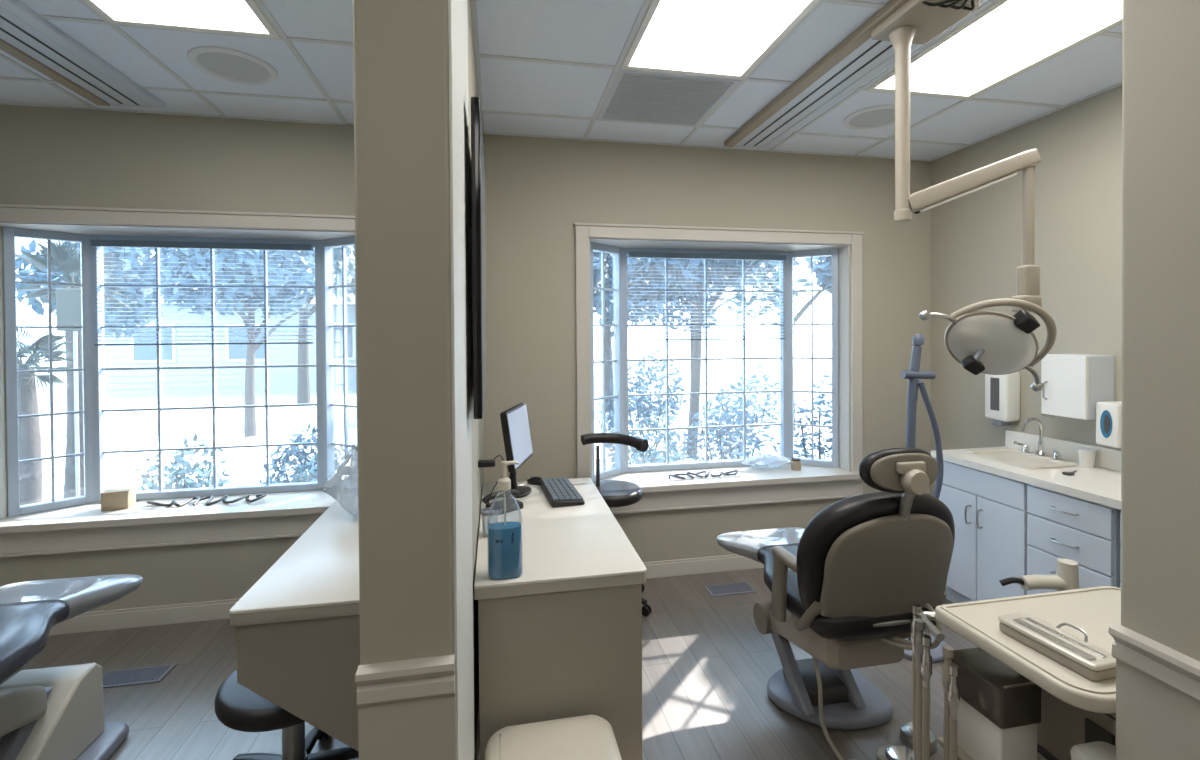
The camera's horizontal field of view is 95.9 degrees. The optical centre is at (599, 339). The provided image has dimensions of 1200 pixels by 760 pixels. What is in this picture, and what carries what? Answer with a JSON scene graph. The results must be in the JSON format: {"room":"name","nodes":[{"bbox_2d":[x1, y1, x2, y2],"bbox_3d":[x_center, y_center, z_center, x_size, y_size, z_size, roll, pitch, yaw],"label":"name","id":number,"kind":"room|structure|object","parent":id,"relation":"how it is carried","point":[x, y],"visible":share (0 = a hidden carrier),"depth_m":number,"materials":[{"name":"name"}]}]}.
{"room":"dental clinic","nodes":[
{"label":"dental clinic","id":0,"kind":"room"},
{"bbox_2d":[353,0,483,759],"bbox_3d":[-0.557,0.153,2.068,0.162,2.720,2.270,-1,1,-11],"label":"wall partition","id":1,"kind":"structure","parent":0,"point":[401,47],"depth_m":0.95,"materials":[{"name":"paint"}]},
{"bbox_2d":[229,491,359,751],"bbox_3d":[-0.908,1.049,2.152,0.503,0.589,1.190,-1,1,-11],"label":"desk","id":2,"kind":"object","parent":1,"relation":"attached to","point":[298,625],"visible":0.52,"depth_m":1.59,"materials":[{"name":"laminate"}]},
{"bbox_2d":[322,444,358,515],"bbox_3d":[-1.051,0.598,2.301,0.224,0.313,0.209,-1,1,-11],"label":"plastic bag","id":3,"kind":"object","parent":2,"relation":"on","point":[333,481],"visible":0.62,"depth_m":2.31,"materials":[{"name":"clear plastic"}]},
{"bbox_2d":[355,654,454,705],"bbox_3d":[-0.338,0.598,0.946,0.162,0.064,0.024,-1,1,-11],"label":"trim","id":4,"kind":"structure","parent":1,"relation":"attached to","point":[385,682],"depth_m":0.94,"materials":[{"name":"grey wood"}]},
{"bbox_2d":[358,694,455,759],"bbox_3d":[-0.337,1.025,0.960,0.162,0.795,0.006,-1,1,-11],"label":"wall","id":5,"kind":"structure","parent":1,"relation":"attached to","point":[422,728],"depth_m":0.95,"materials":[{"name":"beige paint"}]},
{"bbox_2d":[448,0,473,759],"bbox_3d":[-0.324,0.109,1.286,0.005,2.620,0.634,-1,1,-11],"label":"wall","id":6,"kind":"structure","parent":1,"relation":"attached to","point":[457,9],"depth_m":1.16,"materials":[{"name":"white paint"}]},
{"bbox_2d":[469,97,486,418],"bbox_3d":[-0.384,-0.209,1.696,0.043,0.820,0.670,-1,1,-11],"label":"television","id":7,"kind":"object","parent":1,"relation":"attached to","point":[477,232],"visible":0.99,"depth_m":1.37,"materials":[{"name":"black"}]},
{"bbox_2d":[476,713,479,759],"bbox_3d":[-0.547,1.463,2.074,0.194,0.100,2.286,-1,1,-11],"label":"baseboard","id":8,"kind":"structure","parent":1,"relation":"attached to","point":[478,736],"depth_m":1.89,"materials":[{"name":"grey"}]},
{"bbox_2d":[478,455,503,507],"bbox_3d":[-0.457,0.608,2.286,0.085,0.246,0.156,0,1,7],"label":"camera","id":9,"kind":"object","parent":1,"relation":"attached to","point":[481,463],"visible":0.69,"depth_m":2.22,"materials":[{"name":"black plastic"}]},
{"bbox_2d":[0,104,930,611],"bbox_3d":[-0.763,0.142,3.246,6.620,2.720,0.120,-1,1,-11],"label":"wall","id":10,"kind":"structure","parent":0,"point":[537,188],"depth_m":3.25,"materials":[{"name":"paint"}]},
{"bbox_2d":[0,204,357,557],"bbox_3d":[-2.264,0.200,3.050,1.968,1.780,0.420,-1,1,-11],"label":"window","id":11,"kind":"structure","parent":10,"relation":"in","point":[74,524],"depth_m":3.05,"materials":[{"name":"grey wood"}]},
{"bbox_2d":[101,486,135,510],"bbox_3d":[-2.665,0.877,2.999,0.121,0.101,0.100,-1,1,-21],"label":"box","id":12,"kind":"object","parent":11,"relation":"on","point":[121,497],"visible":1,"depth_m":2.96,"materials":[{"name":"beige cardboard"}]},
{"bbox_2d":[90,239,312,250],"bbox_3d":[-2.292,-0.549,3.153,1.140,0.035,0.035,-1,1,-11],"label":"blind","id":13,"kind":"object","parent":11,"relation":"attached to","point":[134,243],"depth_m":3.15,"materials":[{"name":"white"}]},
{"bbox_2d":[146,493,265,506],"bbox_3d":[-2.233,0.908,3.056,0.618,0.032,0.137,-1,1,-11],"label":"cable","id":14,"kind":"object","parent":11,"relation":"on","point":[258,497],"visible":1,"depth_m":3.05,"materials":[{"name":"grey plastic"}]},
{"bbox_2d":[49,554,763,635],"bbox_3d":[-0.742,1.453,3.192,6.220,0.100,0.016,-1,1,-11],"label":"baseboard","id":15,"kind":"structure","parent":10,"relation":"attached to","point":[103,620],"depth_m":2.91,"materials":[{"name":"grey"}]},
{"bbox_2d":[573,223,864,513],"bbox_3d":[0.782,0.173,3.634,1.968,1.780,0.420,-1,1,-11],"label":"window","id":16,"kind":"structure","parent":10,"relation":"in","point":[817,479],"depth_m":3.65,"materials":[{"name":"grey"}]},
{"bbox_2d":[668,470,738,478],"bbox_3d":[0.685,0.885,3.565,0.488,0.028,0.093,-1,1,-11],"label":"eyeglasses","id":17,"kind":"object","parent":16,"relation":"on","point":[710,471],"visible":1,"depth_m":3.55,"materials":[{"name":"black plastic"}]},
{"bbox_2d":[628,252,785,260],"bbox_3d":[0.754,-0.575,3.737,1.140,0.035,0.035,-1,1,-11],"label":"blind","id":18,"kind":"object","parent":16,"relation":"attached to","point":[767,256],"depth_m":3.73,"materials":[{"name":"white"}]},
{"bbox_2d":[742,454,789,468],"bbox_3d":[1.156,0.842,3.763,0.350,0.105,0.163,-1,1,-11],"label":"plastic bag","id":19,"kind":"object","parent":16,"relation":"on","point":[766,464],"visible":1,"depth_m":3.79,"materials":[{"name":"plastic"}]},
{"bbox_2d":[791,457,800,470],"bbox_3d":[1.350,0.853,3.728,0.066,0.080,0.066,-1,1,-11],"label":"jar","id":20,"kind":"object","parent":16,"relation":"on","point":[796,462],"visible":1,"depth_m":3.70,"materials":[{"name":"beige glass"}]},
{"bbox_2d":[22,568,976,759],"bbox_3d":[-0.284,1.574,0.810,6.620,0.100,4.870,-1,1,-11],"label":"floor","id":21,"kind":"structure","parent":0,"point":[707,666],"depth_m":2.36,"materials":[{"name":"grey wood"}]},
{"bbox_2d":[0,574,142,759],"bbox_3d":[-1.939,1.099,1.453,0.584,0.860,1.394,-1,1,-11],"label":"dental chair","id":22,"kind":"object","parent":21,"relation":"on","point":[50,713],"visible":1,"depth_m":1.89,"materials":[{"name":"grey plastic"}]},
{"bbox_2d":[0,576,141,684],"bbox_3d":[-1.985,0.954,1.687,0.510,0.130,0.915,-1,1,-11],"label":"seat cushion","id":23,"kind":"object","parent":22,"relation":"on","point":[29,610],"depth_m":1.90,"materials":[{"name":"grey leather"}]},
{"bbox_2d":[102,664,175,687],"bbox_3d":[-2.104,1.515,2.441,0.280,0.008,0.130,-1,1,-11],"label":"floor vent","id":24,"kind":"object","parent":21,"relation":"in","point":[152,674],"visible":0.91,"depth_m":2.44,"materials":[{"name":"grey metal"}]},
{"bbox_2d":[215,669,358,759],"bbox_3d":[-1.025,1.310,1.834,0.513,0.418,0.506,-1,1,-11],"label":"stool","id":25,"kind":"object","parent":21,"relation":"on","point":[237,707],"visible":0.33,"depth_m":1.70,"materials":[{"name":"black leather"}]},
{"bbox_2d":[485,714,621,759],"bbox_3d":[-0.133,1.336,1.560,0.390,0.359,0.260,-1,1,-11],"label":"seat","id":26,"kind":"object","parent":21,"relation":"on","point":[585,737],"visible":1,"depth_m":1.57,"materials":[{"name":"beige plastic"}]},
{"bbox_2d":[474,478,646,759],"bbox_3d":[-0.217,1.129,2.295,0.565,0.760,1.170,-1,1,-11],"label":"desk","id":27,"kind":"object","parent":21,"relation":"on","point":[562,638],"visible":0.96,"depth_m":1.75,"materials":[{"name":"laminate"}]},
{"bbox_2d":[481,507,498,537],"bbox_3d":[-0.424,0.704,2.084,0.069,0.097,0.069,-1,1,-11],"label":"cup","id":28,"kind":"object","parent":27,"relation":"on","point":[484,512],"visible":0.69,"depth_m":2.07,"materials":[{"name":"clear plastic"}]},
{"bbox_2d":[482,489,522,514],"bbox_3d":[-0.421,0.711,2.390,0.185,0.076,0.100,-1,1,-41],"label":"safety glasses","id":29,"kind":"object","parent":27,"relation":"on","point":[511,505],"visible":0.66,"depth_m":2.38,"materials":[{"name":"clear plastic"}]},
{"bbox_2d":[487,460,522,579],"bbox_3d":[-0.305,0.571,1.733,0.110,0.368,0.074,-1,1,-11],"label":"sanitizer bottle","id":30,"kind":"object","parent":27,"relation":"on","point":[504,539],"visible":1,"depth_m":1.71,"materials":[{"name":"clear plastic"}]},
{"bbox_2d":[500,402,532,497],"bbox_3d":[-0.414,0.536,2.634,0.150,0.421,0.369,0,1,5],"label":"monitor","id":31,"kind":"object","parent":27,"relation":"on","point":[514,420],"visible":0.85,"depth_m":2.58,"materials":[{"name":"black plastic"}]},
{"bbox_2d":[527,475,541,484],"bbox_3d":[-0.328,0.724,2.805,0.110,0.041,0.064,0,1,19],"label":"mouse","id":32,"kind":"object","parent":27,"relation":"on","point":[535,480],"visible":0.79,"depth_m":2.79,"materials":[{"name":"black plastic"}]},
{"bbox_2d":[540,478,584,507],"bbox_3d":[-0.190,0.728,2.617,0.150,0.034,0.400,-1,1,-15],"label":"keyboard","id":33,"kind":"object","parent":27,"relation":"on","point":[560,492],"visible":1,"depth_m":2.54,"materials":[{"name":"black plastic"}]},
{"bbox_2d":[569,478,584,484],"bbox_3d":[-0.158,0.740,2.817,0.153,0.003,0.116,-1,1,-11],"label":"stack","id":34,"kind":"object","parent":27,"relation":"on","point":[578,481],"visible":0.38,"depth_m":2.82,"materials":[{"name":"white paper"}]},
{"bbox_2d":[581,433,651,616],"bbox_3d":[0.045,1.014,3.070,0.479,0.971,0.484,-1,1,-11],"label":"stool","id":35,"kind":"object","parent":21,"relation":"on","point":[616,493],"visible":0.39,"depth_m":3.03,"materials":[{"name":"black leather"}]},
{"bbox_2d":[704,582,756,596],"bbox_3d":[0.777,1.488,3.237,0.280,0.008,0.130,-1,1,-11],"label":"floor vent","id":36,"kind":"object","parent":21,"relation":"in","point":[740,587],"visible":1,"depth_m":3.23,"materials":[{"name":"grey metal"}]},
{"bbox_2d":[717,447,954,759],"bbox_3d":[0.905,0.925,2.202,0.588,1.153,1.041,-1,1,-11],"label":"dental chair","id":37,"kind":"object","parent":21,"relation":"on","point":[843,586],"visible":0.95,"depth_m":1.82,"materials":[{"name":"black leather"}]},
{"bbox_2d":[717,529,938,639],"bbox_3d":[0.893,0.966,2.265,0.510,0.121,0.915,-1,1,-11],"label":"seat cushion","id":38,"kind":"object","parent":37,"relation":"on","point":[889,623],"depth_m":1.86,"materials":[{"name":"black plastic"}]},
{"bbox_2d":[796,491,954,614],"bbox_3d":[0.968,0.766,1.863,0.584,0.519,0.192,-1,1,-11],"label":"backrest cushion","id":39,"kind":"object","parent":37,"relation":"on","point":[851,559],"depth_m":1.78,"materials":[{"name":"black plastic"}]},
{"bbox_2d":[859,447,931,492],"bbox_3d":[0.982,0.425,1.774,0.270,0.144,0.063,-1,1,-11],"label":"cushion","id":40,"kind":"object","parent":37,"relation":"on","point":[878,469],"depth_m":1.74,"materials":[{"name":"black plastic"}]},
{"bbox_2d":[848,744,912,759],"bbox_3d":[0.914,1.481,1.817,0.528,0.050,0.219,-1,1,-34],"label":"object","id":41,"kind":"object","parent":21,"relation":"on","point":[890,751],"visible":0.91,"depth_m":1.92,"materials":[{"name":"silver metal"}]},
{"bbox_2d":[900,722,936,754],"bbox_3d":[1.180,1.469,2.011,0.120,0.066,0.120,-1,1,-11],"label":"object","id":42,"kind":"object","parent":21,"relation":"on","point":[906,732],"visible":0.38,"depth_m":1.99,"materials":[{"name":"silver metal"}]},
{"bbox_2d":[901,334,946,662],"bbox_3d":[1.522,0.732,2.640,0.300,1.522,0.298,-1,1,-11],"label":"stand","id":43,"kind":"object","parent":21,"relation":"on","point":[913,375],"visible":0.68,"depth_m":2.62,"materials":[{"name":"blue plastic"}]},
{"bbox_2d":[939,460,1028,602],"bbox_3d":[2.193,1.079,2.876,0.528,0.814,0.530,-1,1,-11],"label":"base cabinet","id":44,"kind":"object","parent":21,"relation":"on","point":[989,512],"visible":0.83,"depth_m":2.79,"materials":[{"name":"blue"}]},
{"bbox_2d":[910,586,1120,759],"bbox_3d":[1.190,1.106,1.322,0.664,0.804,0.448,-1,1,-11],"label":"cart","id":45,"kind":"object","parent":21,"relation":"on","point":[1076,709],"visible":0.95,"depth_m":1.36,"materials":[{"name":"beige plastic"}]},
{"bbox_2d":[937,736,1046,759],"bbox_3d":[1.040,1.063,1.265,0.220,0.015,0.395,-1,1,-11],"label":"shelf","id":46,"kind":"object","parent":45,"relation":"attached to","point":[1041,751],"depth_m":1.38,"materials":[{"name":"beige plastic"}]},
{"bbox_2d":[952,647,1040,759],"bbox_3d":[0.987,0.939,1.369,0.118,0.231,0.168,-1,1,-11],"label":"trash can","id":47,"kind":"object","parent":45,"relation":"on","point":[999,711],"visible":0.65,"depth_m":1.31,"materials":[{"name":"white plastic"}]},
{"bbox_2d":[935,586,1120,713],"bbox_3d":[1.219,0.724,1.313,0.603,0.039,0.392,-1,1,-11],"label":"tray","id":48,"kind":"object","parent":45,"relation":"on","point":[1093,610],"depth_m":1.34,"materials":[{"name":"beige plastic"}]},
{"bbox_2d":[998,612,1115,680],"bbox_3d":[1.047,0.685,1.236,0.109,0.049,0.216,-1,1,-15],"label":"instrument cassette","id":49,"kind":"object","parent":45,"relation":"on","point":[1089,661],"visible":0.84,"depth_m":1.21,"materials":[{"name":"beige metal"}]},
{"bbox_2d":[1070,741,1115,759],"bbox_3d":[1.069,0.963,1.135,0.110,0.185,0.100,-1,1,-11],"label":"waste container","id":50,"kind":"object","parent":45,"relation":"on","point":[1097,750],"visible":0.9,"depth_m":1.15,"materials":[{"name":"white plastic"}]},
{"bbox_2d":[999,558,1079,591],"bbox_3d":[1.693,1.156,1.976,0.333,0.685,0.279,-1,1,-28],"label":"suction arm","id":51,"kind":"object","parent":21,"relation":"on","point":[1066,577],"visible":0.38,"depth_m":1.97},
{"bbox_2d":[1027,484,1120,594],"bbox_3d":[2.278,1.083,2.431,0.528,0.814,0.363,-1,1,-11],"label":"base cabinet","id":52,"kind":"object","parent":21,"relation":"on","point":[1059,525],"visible":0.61,"depth_m":2.35,"materials":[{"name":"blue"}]},
{"bbox_2d":[1120,512,1120,587],"bbox_3d":[2.373,1.087,1.938,0.528,0.814,0.590,-1,1,-11],"label":"base cabinet","id":53,"kind":"object","parent":21,"relation":"on","point":[1120,512],"visible":0.06,"depth_m":2.18,"materials":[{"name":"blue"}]},
{"bbox_2d":[931,430,1120,509],"bbox_3d":[2.304,0.608,2.387,0.524,0.135,1.570,-1,1,-11],"label":"countertop","id":54,"kind":"structure","parent":53,"relation":"on","point":[1100,484],"depth_m":2.65,"materials":[{"name":"laminate"}]},
{"bbox_2d":[966,449,1076,469],"bbox_3d":[2.222,0.693,2.876,0.310,0.136,0.384,-1,1,-11],"label":"sink","id":55,"kind":"object","parent":54,"relation":"in","point":[1015,458],"visible":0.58,"depth_m":2.87,"materials":[{"name":"beige ceramic"}]},
{"bbox_2d":[1014,417,1060,459],"bbox_3d":[2.352,0.527,2.940,0.155,0.212,0.236,-1,1,-11],"label":"faucet","id":56,"kind":"object","parent":54,"relation":"on","point":[1056,455],"visible":0.94,"depth_m":2.94,"materials":[{"name":"silver metal"}]},
{"bbox_2d":[1062,470,1076,475],"bbox_3d":[2.247,0.634,2.585,0.120,0.008,0.044,-1,1,-31],"label":"mirror","id":57,"kind":"object","parent":54,"relation":"on","point":[1071,472],"visible":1,"depth_m":2.56,"materials":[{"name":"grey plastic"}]},
{"bbox_2d":[1077,447,1096,467],"bbox_3d":[2.438,0.591,2.713,0.076,0.089,0.076,-1,1,-11],"label":"cup","id":58,"kind":"object","parent":54,"relation":"on","point":[1086,455],"visible":1,"depth_m":2.69,"materials":[{"name":"white plastic"}]},
{"bbox_2d":[0,0,1122,160],"bbox_3d":[-0.303,-1.243,0.781,6.620,0.106,4.870,-1,1,-11],"label":"ceiling","id":59,"kind":"structure","parent":0,"point":[545,68],"depth_m":2.51,"materials":[{"name":"tile"}]},
{"bbox_2d":[0,0,164,108],"bbox_3d":[-2.150,-1.175,1.655,0.300,0.035,2.180,-1,1,-11],"label":"ceiling track","id":60,"kind":"object","parent":59,"relation":"attached to","point":[25,36],"visible":1,"depth_m":2.27,"materials":[{"name":"beige metal"}]},
{"bbox_2d":[82,0,279,38],"bbox_3d":[-1.436,-1.188,1.502,0.581,0.014,1.192,-1,1,-11],"label":"recessed light","id":61,"kind":"object","parent":59,"relation":"in","point":[233,17],"visible":1,"depth_m":1.99,"materials":[{"name":"white plastic"}]},
{"bbox_2d":[187,46,277,84],"bbox_3d":[-1.607,-1.197,2.380,0.330,0.013,0.330,-1,1,-11],"label":"ceiling speaker","id":62,"kind":"object","parent":59,"relation":"attached to","point":[227,64],"visible":1,"depth_m":2.35,"materials":[{"name":"white plastic"}]},
{"bbox_2d":[197,52,268,80],"bbox_3d":[-1.607,-1.193,2.380,0.264,0.006,0.264,-1,1,-11],"label":"grille","id":63,"kind":"object","parent":62,"relation":"attached to","point":[228,66],"depth_m":2.36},
{"bbox_2d":[597,70,740,125],"bbox_3d":[0.321,-1.213,2.760,0.586,0.014,0.560,-1,1,-11],"label":"ceiling vent","id":64,"kind":"object","parent":59,"relation":"in","point":[633,96],"visible":1,"depth_m":2.71,"materials":[{"name":"white metal"}]},
{"bbox_2d":[621,0,819,78],"bbox_3d":[0.491,-1.205,1.872,0.586,0.014,1.192,-1,1,-11],"label":"recessed light","id":65,"kind":"object","parent":59,"relation":"in","point":[711,38],"visible":1,"depth_m":2.14,"materials":[{"name":"white plastic"}]},
{"bbox_2d":[724,0,984,148],"bbox_3d":[1.122,-1.203,2.297,0.300,0.035,2.210,-1,1,-11],"label":"ceiling track","id":66,"kind":"object","parent":59,"relation":"attached to","point":[858,58],"visible":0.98,"depth_m":2.54,"materials":[{"name":"beige metal"}]},
{"bbox_2d":[871,0,1056,391],"bbox_3d":[1.367,-0.500,1.997,0.606,1.399,0.304,-1,1,-11],"label":"lamp","id":67,"kind":"object","parent":66,"relation":"hanging from","point":[986,342],"visible":1,"depth_m":1.98,"materials":[{"name":"beige plastic"}]},
{"bbox_2d":[843,104,894,129],"bbox_3d":[1.524,-1.224,2.990,0.330,0.013,0.330,-1,1,-11],"label":"ceiling speaker","id":68,"kind":"object","parent":59,"relation":"attached to","point":[879,116],"visible":0.82,"depth_m":2.98,"materials":[{"name":"white plastic"}]},
{"bbox_2d":[850,109,894,126],"bbox_3d":[1.524,-1.221,2.990,0.264,0.006,0.264,-1,1,-11],"label":"grille","id":69,"kind":"object","parent":68,"relation":"attached to","point":[864,117],"depth_m":2.98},
{"bbox_2d":[866,0,1122,98],"bbox_3d":[1.689,-1.216,2.101,0.586,0.014,1.192,-1,1,-11],"label":"recessed light","id":70,"kind":"object","parent":59,"relation":"in","point":[1006,39],"visible":1,"depth_m":2.22,"materials":[{"name":"white plastic"}]},
{"bbox_2d":[930,85,1121,495],"bbox_3d":[2.820,0.137,1.392,0.120,2.720,4.870,-1,1,-11],"label":"wall","id":71,"kind":"structure","parent":0,"point":[976,237],"depth_m":2.99,"materials":[{"name":"paint"}]},
{"bbox_2d":[985,372,1019,425],"bbox_3d":[2.363,0.342,3.185,0.104,0.320,0.150,-1,1,-11],"label":"soap dispenser","id":72,"kind":"object","parent":71,"relation":"attached to","point":[1002,392],"visible":0.84,"depth_m":3.13,"materials":[{"name":"white plastic"}]},
{"bbox_2d":[990,377,998,410],"bbox_3d":[2.315,0.317,3.176,0.004,0.190,0.056,-1,1,-11],"label":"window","id":73,"kind":"structure","parent":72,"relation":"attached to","point":[994,381],"depth_m":3.17,"materials":[{"name":"grey plastic"}]},
{"bbox_2d":[1041,413,1054,417],"bbox_3d":[2.454,0.363,2.968,0.008,0.116,0.072,-1,1,-11],"label":"electrical outlet","id":74,"kind":"object","parent":71,"relation":"attached to","point":[1046,415],"visible":0.13,"depth_m":2.97,"materials":[{"name":"plastic"}]},
{"bbox_2d":[1005,430,1120,471],"bbox_3d":[2.552,0.588,2.434,0.019,0.100,1.570,-1,1,-11],"label":"backsplash","id":75,"kind":"structure","parent":71,"relation":"attached to","point":[1107,458],"depth_m":2.86,"materials":[{"name":"laminate"}]},
{"bbox_2d":[1041,354,1113,419],"bbox_3d":[2.400,0.231,2.738,0.198,0.310,0.220,-1,1,-11],"label":"upper cabinet","id":76,"kind":"object","parent":71,"relation":"attached to","point":[1074,384],"visible":0.81,"depth_m":2.66,"materials":[{"name":"white"}]},
{"bbox_2d":[1096,401,1120,447],"bbox_3d":[2.460,0.400,2.573,0.145,0.205,0.100,-1,1,-11],"label":"dispenser","id":77,"kind":"object","parent":71,"relation":"attached to","point":[1108,414],"visible":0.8,"depth_m":2.55,"materials":[{"name":"white plastic"}]},
{"bbox_2d":[1121,0,1199,661],"bbox_3d":[1.305,0.162,-0.133,0.130,2.720,2.445,-1,1,-11],"label":"wall","id":78,"kind":"structure","parent":0,"point":[1160,398],"depth_m":0.99,"materials":[{"name":"paint"}]},
{"bbox_2d":[1108,624,1199,701],"bbox_3d":[1.221,0.598,-0.084,0.024,0.064,2.325,-1,1,-11],"label":"trim","id":79,"kind":"structure","parent":78,"relation":"attached to","point":[1179,671],"depth_m":0.98,"materials":[{"name":"grey wood"}]},
{"bbox_2d":[1116,659,1199,759],"bbox_3d":[1.233,1.075,-0.078,0.006,0.895,2.324,-1,1,-11],"label":"wall","id":80,"kind":"structure","parent":78,"relation":"attached to","point":[1155,720],"depth_m":1.00,"materials":[{"name":"beige paint"}]},
{"label":"outside","id":81,"kind":"structure","parent":0,"visible":0},
{"bbox_2d":[35,355,831,501],"bbox_3d":[-4.062,1.644,21.265,60.000,0.100,36.730,-1,1,-11],"label":"lawn","id":82,"kind":"structure","parent":81,"point":[291,418],"depth_m":14.14,"materials":[{"name":"green plant"}]},
{"bbox_2d":[17,328,82,505],"bbox_3d":[-4.465,0.829,4.204,0.810,1.893,0.781,-1,1,-11],"label":"palm tree","id":83,"kind":"object","parent":82,"relation":"on","point":[29,432],"visible":0.65,"depth_m":4.16,"materials":[{"name":"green plant"}]},
{"bbox_2d":[15,240,137,498],"bbox_3d":[-4.785,0.420,4.973,1.015,2.694,0.895,0,1,23],"label":"palm tree","id":84,"kind":"object","parent":82,"relation":"on","point":[58,253],"visible":0.52,"depth_m":4.87,"materials":[{"name":"green plant"}]},
{"bbox_2d":[15,239,168,338],"bbox_3d":[-9.633,-0.216,10.070,3.162,3.923,2.618,-1,1,-11],"label":"tree","id":85,"kind":"object","parent":82,"relation":"on","point":[132,257],"visible":0.26,"depth_m":9.70,"materials":[{"name":"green plant"}]},
{"bbox_2d":[45,271,315,395],"bbox_3d":[-11.663,-0.488,19.652,10.300,4.300,6.000,-1,1,-11],"label":"house","id":86,"kind":"structure","parent":82,"relation":"on","point":[280,379],"depth_m":16.91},
{"bbox_2d":[256,424,316,484],"bbox_3d":[-2.862,1.262,5.169,0.697,0.918,0.694,-1,1,-30],"label":"shrub","id":87,"kind":"object","parent":82,"relation":"on","point":[301,455],"visible":0.46,"depth_m":5.10,"materials":[{"name":"green plant"}]},
{"bbox_2d":[295,251,314,403],"bbox_3d":[-7.765,-1.367,14.134,4.588,6.118,3.420,-1,1,-11],"label":"tree","id":88,"kind":"object","parent":82,"relation":"on","point":[303,380],"visible":0.02,"depth_m":14.19,"materials":[{"name":"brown plant"}]},
{"bbox_2d":[593,251,675,409],"bbox_3d":[0.229,-0.567,12.491,3.695,4.442,2.832,0,1,7],"label":"tree","id":89,"kind":"object","parent":82,"relation":"on","point":[597,302],"visible":0.14,"depth_m":12.11,"materials":[{"name":"green plant"}]},
{"bbox_2d":[598,350,690,463],"bbox_3d":[0.483,0.898,5.813,0.995,1.587,0.984,-1,1,-11],"label":"shrub","id":90,"kind":"object","parent":82,"relation":"on","point":[641,408],"visible":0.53,"depth_m":5.74,"materials":[{"name":"green plant"}]},
{"bbox_2d":[629,284,733,387],"bbox_3d":[2.279,-0.842,14.755,2.919,4.919,3.494,-1,1,-44],"label":"tree","id":91,"kind":"object","parent":82,"relation":"on","point":[682,301],"visible":0.06,"depth_m":14.64,"materials":[{"name":"green plant"}]},
{"bbox_2d":[627,255,768,458],"bbox_3d":[1.428,-0.860,7.819,2.780,5.114,1.939,0,1,13],"label":"tree","id":92,"kind":"object","parent":82,"relation":"on","point":[694,404],"visible":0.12,"depth_m":7.63,"materials":[{"name":"green plant"}]},
{"bbox_2d":[698,364,794,459],"bbox_3d":[1.725,0.981,6.462,1.121,1.392,1.111,-1,1,-11],"label":"shrub","id":93,"kind":"object","parent":82,"relation":"on","point":[756,381],"visible":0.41,"depth_m":6.39,"materials":[{"name":"green plant"}]},
{"bbox_2d":[711,257,823,428],"bbox_3d":[3.401,-0.686,9.700,3.386,4.692,3.018,-1,1,-11],"label":"tree","id":94,"kind":"object","parent":82,"relation":"on","point":[760,270],"visible":0.09,"depth_m":9.76,"materials":[{"name":"green plant"}]},
{"bbox_2d":[806,256,831,299],"bbox_3d":[3.640,-0.408,6.582,1.965,4.196,1.784,-1,1,-11],"label":"tree","id":95,"kind":"object","parent":82,"relation":"on","point":[822,270],"visible":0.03,"depth_m":6.71,"materials":[{"name":"green plant"}]},
{"bbox_3d":[-0.771,1.719,4.098,12.000,0.050,1.490,-1,1,-11],"label":"mulch bed","id":96,"kind":"object","parent":82,"relation":"on","visible":0},
{"bbox_2d":[56,288,81,496],"bbox_3d":[-3.840,0.696,3.967,0.200,2.140,0.047,-1,1,-11],"label":"sign board","id":97,"kind":"object","parent":96,"relation":"on","point":[68,301],"visible":0.57,"depth_m":3.94,"materials":[{"name":"grey metal"}]},
{"bbox_2d":[133,433,232,490],"bbox_3d":[-3.168,1.216,4.089,0.698,1.036,0.711,-1,1,-31],"label":"shrub","id":98,"kind":"object","parent":96,"relation":"on","point":[179,460],"visible":0.33,"depth_m":4.06,"materials":[{"name":"green plant"}]},
{"bbox_2d":[290,454,316,482],"bbox_3d":[-2.115,1.267,4.184,0.684,0.918,0.667,-1,1,-11],"label":"shrub","id":99,"kind":"object","parent":96,"relation":"on","point":[296,478],"visible":0.07,"depth_m":4.10,"materials":[{"name":"green plant"}]},
{"bbox_2d":[628,412,687,464],"bbox_3d":[0.414,1.148,4.512,0.694,1.114,0.676,-1,1,-11],"label":"shrub","id":100,"kind":"object","parent":96,"relation":"on","point":[673,448],"visible":0.36,"depth_m":4.49,"materials":[{"name":"green plant"}]},
{"bbox_2d":[681,382,766,460],"bbox_3d":[1.085,1.031,4.739,0.740,1.333,0.705,-1,1,-11],"label":"shrub","id":101,"kind":"object","parent":96,"relation":"on","point":[719,432],"visible":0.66,"depth_m":4.74,"materials":[{"name":"green plant"}]},
{"bbox_2d":[774,374,831,459],"bbox_3d":[1.896,0.995,4.703,0.689,1.394,0.692,-1,1,-11],"label":"shrub","id":102,"kind":"object","parent":96,"relation":"on","point":[803,441],"visible":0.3,"depth_m":4.70,"materials":[{"name":"green plant"}]},
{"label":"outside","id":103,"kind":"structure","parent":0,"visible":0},
{"bbox_2d":[41,412,831,488],"bbox_3d":[-1.730,1.693,9.102,60.000,0.015,3.500,-1,1,-11],"label":"street","id":104,"kind":"structure","parent":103,"point":[242,463],"depth_m":8.36,"materials":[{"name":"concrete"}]},
{"bbox_2d":[143,248,314,436],"bbox_3d":[-6.462,-0.339,9.600,2.670,4.136,2.548,-1,1,-11],"label":"tree","id":105,"kind":"object","parent":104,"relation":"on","point":[248,265],"visible":0.59,"depth_m":9.12,"materials":[{"name":"green plant"}]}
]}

